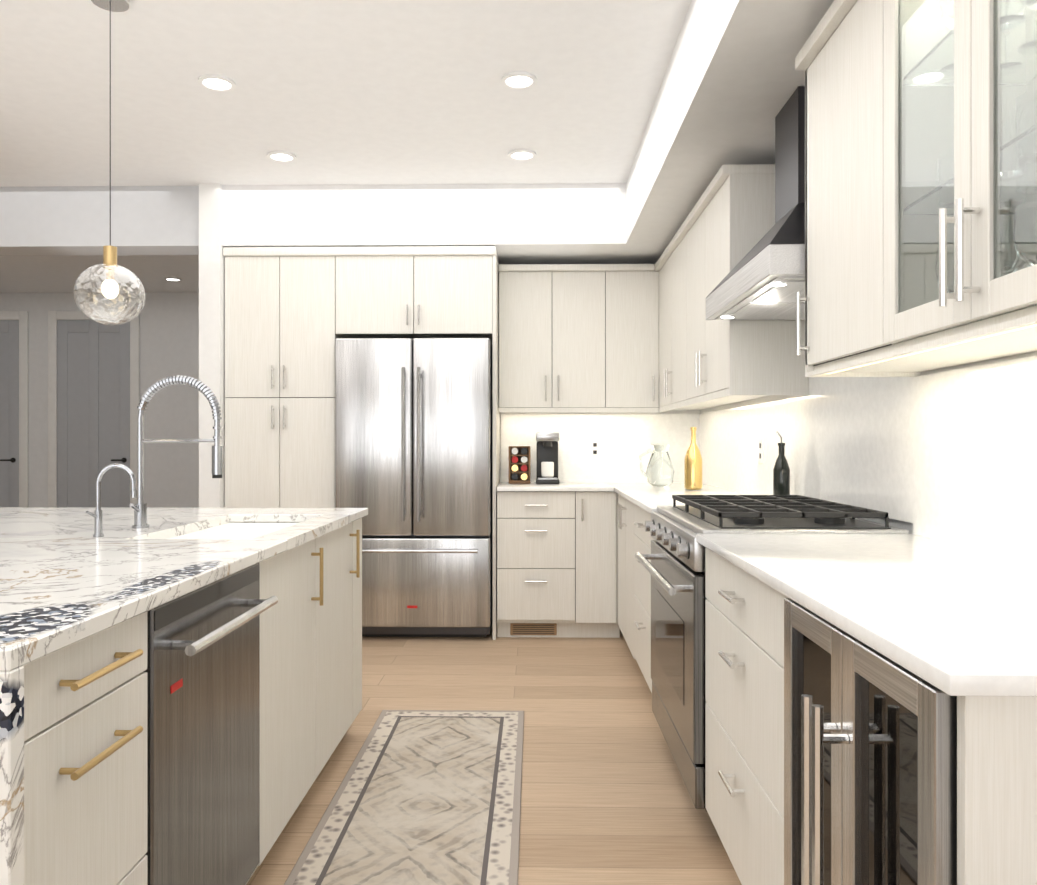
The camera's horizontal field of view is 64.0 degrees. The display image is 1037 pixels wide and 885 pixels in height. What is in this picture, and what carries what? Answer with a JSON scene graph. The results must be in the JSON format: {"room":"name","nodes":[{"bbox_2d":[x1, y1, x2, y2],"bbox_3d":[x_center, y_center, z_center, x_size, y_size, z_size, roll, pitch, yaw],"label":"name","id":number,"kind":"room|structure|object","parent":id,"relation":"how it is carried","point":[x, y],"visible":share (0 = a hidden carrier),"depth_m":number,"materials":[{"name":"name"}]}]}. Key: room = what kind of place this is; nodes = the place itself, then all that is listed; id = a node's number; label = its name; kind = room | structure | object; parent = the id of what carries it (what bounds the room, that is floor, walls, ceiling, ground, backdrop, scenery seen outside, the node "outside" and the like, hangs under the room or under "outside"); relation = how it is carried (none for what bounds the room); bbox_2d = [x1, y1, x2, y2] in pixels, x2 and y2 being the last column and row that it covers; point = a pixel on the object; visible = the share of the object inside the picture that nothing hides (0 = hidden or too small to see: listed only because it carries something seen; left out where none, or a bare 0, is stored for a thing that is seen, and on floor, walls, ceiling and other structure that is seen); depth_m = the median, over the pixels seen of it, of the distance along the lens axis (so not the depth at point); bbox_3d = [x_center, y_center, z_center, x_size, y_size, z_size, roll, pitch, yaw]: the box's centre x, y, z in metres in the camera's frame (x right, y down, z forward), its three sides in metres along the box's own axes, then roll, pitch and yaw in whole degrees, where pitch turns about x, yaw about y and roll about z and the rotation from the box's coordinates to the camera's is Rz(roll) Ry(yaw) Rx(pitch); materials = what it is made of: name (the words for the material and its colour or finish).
{"room":"kitchen","nodes":[
{"label":"kitchen","id":0,"kind":"room"},
{"bbox_2d":[0,292,198,507],"bbox_3d":[-3.922,-0.179,8.561,4.425,2.720,0.100,0,0,1],"label":"wall","id":1,"kind":"structure","parent":0,"point":[168,333],"depth_m":8.51,"materials":[{"name":"paint"}]},
{"bbox_2d":[0,311,28,506],"bbox_3d":[-5.506,-0.084,8.500,0.940,2.530,0.075,0,0,1],"label":"hall door","id":2,"kind":"structure","parent":1,"relation":"in","point":[14,408],"depth_m":8.52,"materials":[{"name":"paint"}]},
{"bbox_2d":[48,311,138,506],"bbox_3d":[-4.356,-0.084,8.478,0.940,2.530,0.075,0,0,1],"label":"hall door","id":3,"kind":"structure","parent":1,"relation":"in","point":[93,386],"depth_m":8.50,"materials":[{"name":"paint"}]},
{"bbox_2d":[199,183,224,507],"bbox_3d":[-1.806,-0.179,6.701,0.125,2.720,3.540,0,0,1],"label":"wall","id":4,"kind":"structure","parent":0,"point":[211,325],"depth_m":4.93,"materials":[{"name":"paint"}]},
{"bbox_2d":[0,0,690,292],"bbox_3d":[-2.538,-1.590,2.684,7.610,0.100,11.800,0,0,1],"label":"ceiling","id":5,"kind":"structure","parent":0,"point":[361,92],"depth_m":3.68,"materials":[{"name":"paint"}]},
{"bbox_2d":[73,0,145,325],"bbox_3d":[-1.409,-0.972,2.864,0.224,1.135,0.224,0,0,1],"label":"pendant light","id":6,"kind":"object","parent":5,"relation":"hanging from","point":[110,287],"visible":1,"depth_m":2.85,"materials":[{"name":"clear glass"}]},
{"bbox_2d":[164,277,181,281],"bbox_3d":[-3.248,-1.533,7.798,0.156,0.012,0.156,0,0,1],"label":"recessed light","id":7,"kind":"object","parent":5,"relation":"in","point":[173,279],"visible":1,"depth_m":7.80,"materials":[{"name":"paint"}]},
{"bbox_2d":[198,74,235,91],"bbox_3d":[-1.287,-1.534,3.541,0.156,0.012,0.156,0,0,1],"label":"recessed light","id":8,"kind":"object","parent":5,"relation":"in","point":[216,83],"visible":0.98,"depth_m":3.54,"materials":[{"name":"paint"}]},
{"bbox_2d":[267,151,296,162],"bbox_3d":[-1.270,-1.534,4.451,0.156,0.012,0.156,0,0,1],"label":"recessed light","id":9,"kind":"object","parent":5,"relation":"in","point":[283,156],"visible":0.96,"depth_m":4.45,"materials":[{"name":"paint"}]},
{"bbox_2d":[501,71,536,89],"bbox_3d":[0.003,-1.534,3.518,0.156,0.012,0.156,0,0,1],"label":"recessed light","id":10,"kind":"object","parent":5,"relation":"in","point":[519,80],"visible":1,"depth_m":3.52,"materials":[{"name":"paint"}]},
{"bbox_2d":[508,149,536,160],"bbox_3d":[0.020,-1.534,4.427,0.156,0.012,0.156,0,0,1],"label":"recessed light","id":11,"kind":"object","parent":5,"relation":"in","point":[521,155],"visible":0.96,"depth_m":4.42,"materials":[{"name":"paint"}]},
{"bbox_2d":[0,0,833,263],"bbox_3d":[-2.564,-1.360,1.250,7.410,0.360,8.730,0,0,1],"label":"soffit","id":12,"kind":"structure","parent":0,"point":[733,79],"depth_m":4.94,"materials":[{"name":"paint"}]},
{"bbox_2d":[246,623,741,884],"bbox_3d":[-2.538,1.230,2.684,7.610,0.100,11.800,0,0,1],"label":"floor","id":13,"kind":"structure","parent":0,"point":[606,799],"depth_m":3.12,"materials":[{"name":"brown wood"}]},
{"bbox_2d":[0,511,367,884],"bbox_3d":[-1.434,0.737,2.230,1.633,0.886,2.302,0,0,1],"label":"kitchen island","id":14,"kind":"object","parent":13,"relation":"on","point":[78,600],"depth_m":1.46,"materials":[{"name":"grey wood"}]},
{"bbox_2d":[0,515,351,542],"bbox_3d":[-1.432,0.279,2.673,1.620,0.030,0.780,0,0,1],"label":"island countertop","id":15,"kind":"structure","parent":14,"relation":"on","point":[13,528],"depth_m":2.59,"materials":[{"name":"white stone"}]},
{"bbox_2d":[86,463,136,536],"bbox_3d":[-1.133,0.161,2.304,0.122,0.206,0.075,0,0,1],"label":"tap","id":16,"kind":"object","parent":15,"relation":"on","point":[97,515],"visible":1,"depth_m":2.32,"materials":[{"name":"silver metal"}]},
{"bbox_2d":[129,375,222,527],"bbox_3d":[-1.059,0.027,2.558,0.282,0.474,0.088,0,0,1],"label":"faucet","id":17,"kind":"object","parent":15,"relation":"on","point":[140,513],"visible":1,"depth_m":2.57,"materials":[{"name":"silver metal"}]},
{"bbox_2d":[116,519,299,546],"bbox_3d":[-0.897,0.417,2.663,0.374,0.270,0.804,0,0,1],"label":"sink","id":18,"kind":"object","parent":15,"relation":"in","point":[225,532],"depth_m":2.63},
{"bbox_2d":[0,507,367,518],"bbox_3d":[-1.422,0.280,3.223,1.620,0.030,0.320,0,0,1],"label":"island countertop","id":19,"kind":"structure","parent":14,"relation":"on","point":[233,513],"depth_m":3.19,"materials":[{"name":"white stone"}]},
{"bbox_2d":[143,563,277,884],"bbox_3d":[-0.929,0.738,1.809,0.661,0.877,0.592,0,0,1],"label":"dishwasher","id":20,"kind":"object","parent":13,"relation":"on","point":[203,735],"visible":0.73,"depth_m":1.75,"materials":[{"name":"grey"}]},
{"bbox_2d":[223,247,335,507],"bbox_3d":[-1.430,0.005,5.287,0.670,2.350,0.605,0,0,1],"label":"tall cabinet","id":21,"kind":"object","parent":13,"relation":"on","point":[292,314],"depth_m":4.98,"materials":[{"name":"grey wood"}]},
{"bbox_2d":[284,710,523,884],"bbox_3d":[-0.318,1.175,1.913,0.622,0.008,3.440,0,0,1],"label":"rug","id":22,"kind":"object","parent":13,"relation":"on","point":[426,797],"visible":0.95,"depth_m":2.65,"materials":[{"name":"beige fabric"}]},
{"bbox_2d":[335,338,492,636],"bbox_3d":[-0.624,0.279,5.196,0.921,1.797,0.706,0,0,1],"label":"refrigerator","id":23,"kind":"object","parent":13,"relation":"on","point":[414,446],"visible":0.81,"depth_m":4.91,"materials":[{"name":"grey metal"}]},
{"bbox_2d":[497,492,576,637],"bbox_3d":[0.110,0.735,5.258,0.470,0.890,0.604,0,0,1],"label":"base cabinet","id":24,"kind":"object","parent":13,"relation":"on","point":[537,531],"depth_m":4.96,"materials":[{"name":"grey wood"}]},
{"bbox_2d":[497,480,612,491],"bbox_3d":[0.223,0.278,5.240,0.695,0.025,0.635,0,0,1],"label":"countertop","id":25,"kind":"structure","parent":24,"relation":"on","point":[564,485],"depth_m":4.99,"materials":[{"name":"white stone"}]},
{"bbox_2d":[509,446,530,483],"bbox_3d":[0.008,0.144,5.388,0.140,0.240,0.140,0,0,1],"label":"coffee pod rack","id":26,"kind":"object","parent":25,"relation":"on","point":[519,464],"visible":1,"depth_m":5.33,"materials":[{"name":"brown wood"}]},
{"bbox_2d":[536,432,559,483],"bbox_3d":[0.187,0.099,5.364,0.150,0.330,0.220,0,0,1],"label":"coffee maker","id":27,"kind":"object","parent":25,"relation":"on","point":[547,457],"visible":1,"depth_m":5.29,"materials":[{"name":"black plastic"}]},
{"bbox_2d":[577,492,616,637],"bbox_3d":[0.480,0.735,5.251,0.270,0.890,0.604,0,0,1],"label":"base cabinet","id":28,"kind":"object","parent":13,"relation":"on","point":[596,511],"depth_m":4.95,"materials":[{"name":"grey wood"}]},
{"bbox_2d":[605,480,748,515],"bbox_3d":[0.876,0.278,4.437,0.640,0.025,2.217,0,0,1],"label":"countertop","id":29,"kind":"structure","parent":28,"relation":"on","point":[647,497],"depth_m":4.44,"materials":[{"name":"white stone"}]},
{"bbox_2d":[639,443,673,485],"bbox_3d":[0.840,0.134,5.042,0.212,0.260,0.170,0,0,1],"label":"pitcher","id":30,"kind":"object","parent":29,"relation":"on","point":[660,471],"visible":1,"depth_m":4.99,"materials":[{"name":"clear glass"}]},
{"bbox_2d":[684,427,701,489],"bbox_3d":[0.985,0.089,4.669,0.100,0.350,0.100,0,0,1],"label":"bottle","id":31,"kind":"object","parent":29,"relation":"on","point":[693,469],"visible":1,"depth_m":4.63,"materials":[{"name":"yellow"}]},
{"bbox_2d":[773,431,789,494],"bbox_3d":[1.103,0.108,3.477,0.068,0.312,0.067,0,0,1],"label":"oil bottle","id":32,"kind":"object","parent":29,"relation":"on","point":[781,477],"visible":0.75,"depth_m":3.45,"materials":[{"name":"black glass"}]},
{"bbox_2d":[617,496,628,646],"bbox_3d":[0.889,0.735,4.510,0.616,0.890,0.780,0,0,1],"label":"base cabinet","id":33,"kind":"object","parent":13,"relation":"on","point":[622,505],"depth_m":4.61,"materials":[{"name":"grey wood"}]},
{"bbox_2d":[629,504,654,692],"bbox_3d":[0.875,0.735,3.729,0.616,0.890,0.784,0,0,1],"label":"base cabinet","id":34,"kind":"object","parent":13,"relation":"on","point":[639,540],"depth_m":3.87,"materials":[{"name":"grey wood"}]},
{"bbox_2d":[635,495,908,811],"bbox_3d":[0.800,0.692,2.872,0.693,0.970,0.902,0,0,1],"label":"range","id":35,"kind":"object","parent":13,"relation":"on","point":[675,567],"visible":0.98,"depth_m":2.61,"materials":[{"name":"silver metal"}]},
{"bbox_2d":[784,598,956,884],"bbox_3d":[0.786,0.736,1.278,0.681,0.881,0.595,0,0,1],"label":"beverage fridge","id":36,"kind":"object","parent":13,"relation":"on","point":[870,765],"visible":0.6,"depth_m":1.23,"materials":[{"name":"silver metal"}]},
{"bbox_2d":[705,552,1036,884],"bbox_3d":[0.843,0.735,1.999,0.616,0.890,0.816,0,0,1],"label":"base cabinet","id":37,"kind":"object","parent":13,"relation":"on","point":[997,739],"depth_m":1.75,"materials":[{"name":"grey wood"}]},
{"bbox_2d":[697,532,1036,699],"bbox_3d":[0.825,0.277,1.678,0.640,0.025,1.475,0,0,1],"label":"countertop","id":38,"kind":"structure","parent":37,"relation":"on","point":[962,619],"depth_m":1.44,"materials":[{"name":"white stone"}]},
{"bbox_2d":[500,410,700,482],"bbox_3d":[-0.333,-0.180,5.624,3.110,2.720,0.100,0,0,1],"label":"wall","id":39,"kind":"structure","parent":0,"point":[683,412],"depth_m":5.55,"materials":[{"name":"paint"}]},
{"bbox_2d":[335,246,498,349],"bbox_3d":[-0.622,-0.910,5.272,0.946,0.520,0.605,0,0,1],"label":"upper cabinet","id":40,"kind":"object","parent":39,"relation":"attached to","point":[412,292],"depth_m":4.97,"materials":[{"name":"grey wood"}]},
{"bbox_2d":[499,264,606,411],"bbox_3d":[0.214,-0.670,5.397,0.674,0.900,0.325,0,0,1],"label":"upper cabinet","id":41,"kind":"object","parent":39,"relation":"attached to","point":[553,317],"depth_m":5.23,"materials":[{"name":"grey wood"}]},
{"bbox_2d":[501,414,696,479],"bbox_3d":[0.543,0.038,5.547,1.323,0.455,0.011,0,0,1],"label":"backsplash","id":42,"kind":"structure","parent":39,"relation":"attached to","point":[590,446],"depth_m":5.54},
{"bbox_2d":[607,264,654,411],"bbox_3d":[0.729,-0.670,5.387,0.356,0.900,0.325,0,0,1],"label":"upper cabinet","id":43,"kind":"object","parent":39,"relation":"attached to","point":[630,287],"depth_m":5.22,"materials":[{"name":"grey wood"}]},
{"bbox_2d":[701,351,1036,533],"bbox_3d":[1.190,-0.180,1.180,0.100,2.720,8.930,0,0,1],"label":"wall","id":44,"kind":"structure","parent":0,"point":[908,526],"depth_m":2.57,"materials":[{"name":"paint"}]},
{"bbox_2d":[655,248,705,411],"bbox_3d":[1.043,-0.670,4.995,0.326,0.900,0.487,0,0,1],"label":"upper cabinet","id":45,"kind":"object","parent":44,"relation":"attached to","point":[661,265],"depth_m":5.12,"materials":[{"name":"grey wood"}]},
{"bbox_2d":[667,228,725,407],"bbox_3d":[1.034,-0.670,4.518,0.326,0.900,0.467,0,0,1],"label":"upper cabinet","id":46,"kind":"object","parent":44,"relation":"attached to","point":[675,249],"depth_m":4.62,"materials":[{"name":"grey wood"}]},
{"bbox_2d":[683,164,814,403],"bbox_3d":[1.021,-0.670,3.810,0.326,0.900,0.951,0,0,1],"label":"upper cabinet","id":47,"kind":"object","parent":44,"relation":"attached to","point":[725,361],"depth_m":3.34,"materials":[{"name":"grey wood"}]},
{"bbox_2d":[706,86,804,319],"bbox_3d":[0.947,-0.829,2.870,0.412,0.694,0.902,0,0,1],"label":"range hood","id":48,"kind":"object","parent":44,"relation":"attached to","point":[764,279],"visible":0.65,"depth_m":2.77,"materials":[{"name":"silver metal"}]},
{"bbox_2d":[697,356,1036,559],"bbox_3d":[1.168,0.037,3.243,0.012,0.455,4.595,0,0,1],"label":"backsplash","id":49,"kind":"structure","parent":44,"relation":"attached to","point":[975,428],"depth_m":2.18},
{"bbox_2d":[799,0,1036,371],"bbox_3d":[0.990,-0.670,2.109,0.326,0.900,0.600,0,0,1],"label":"upper cabinet","id":50,"kind":"object","parent":44,"relation":"attached to","point":[900,95],"depth_m":1.82,"materials":[{"name":"grey wood"}]},
{"bbox_2d":[935,0,1036,327],"bbox_3d":[0.991,-0.609,1.493,0.188,0.777,0.664,0,0,1],"label":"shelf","id":51,"kind":"object","parent":50,"relation":"in","point":[1031,234],"depth_m":1.56,"materials":[{"name":"clear glass"}]}
]}

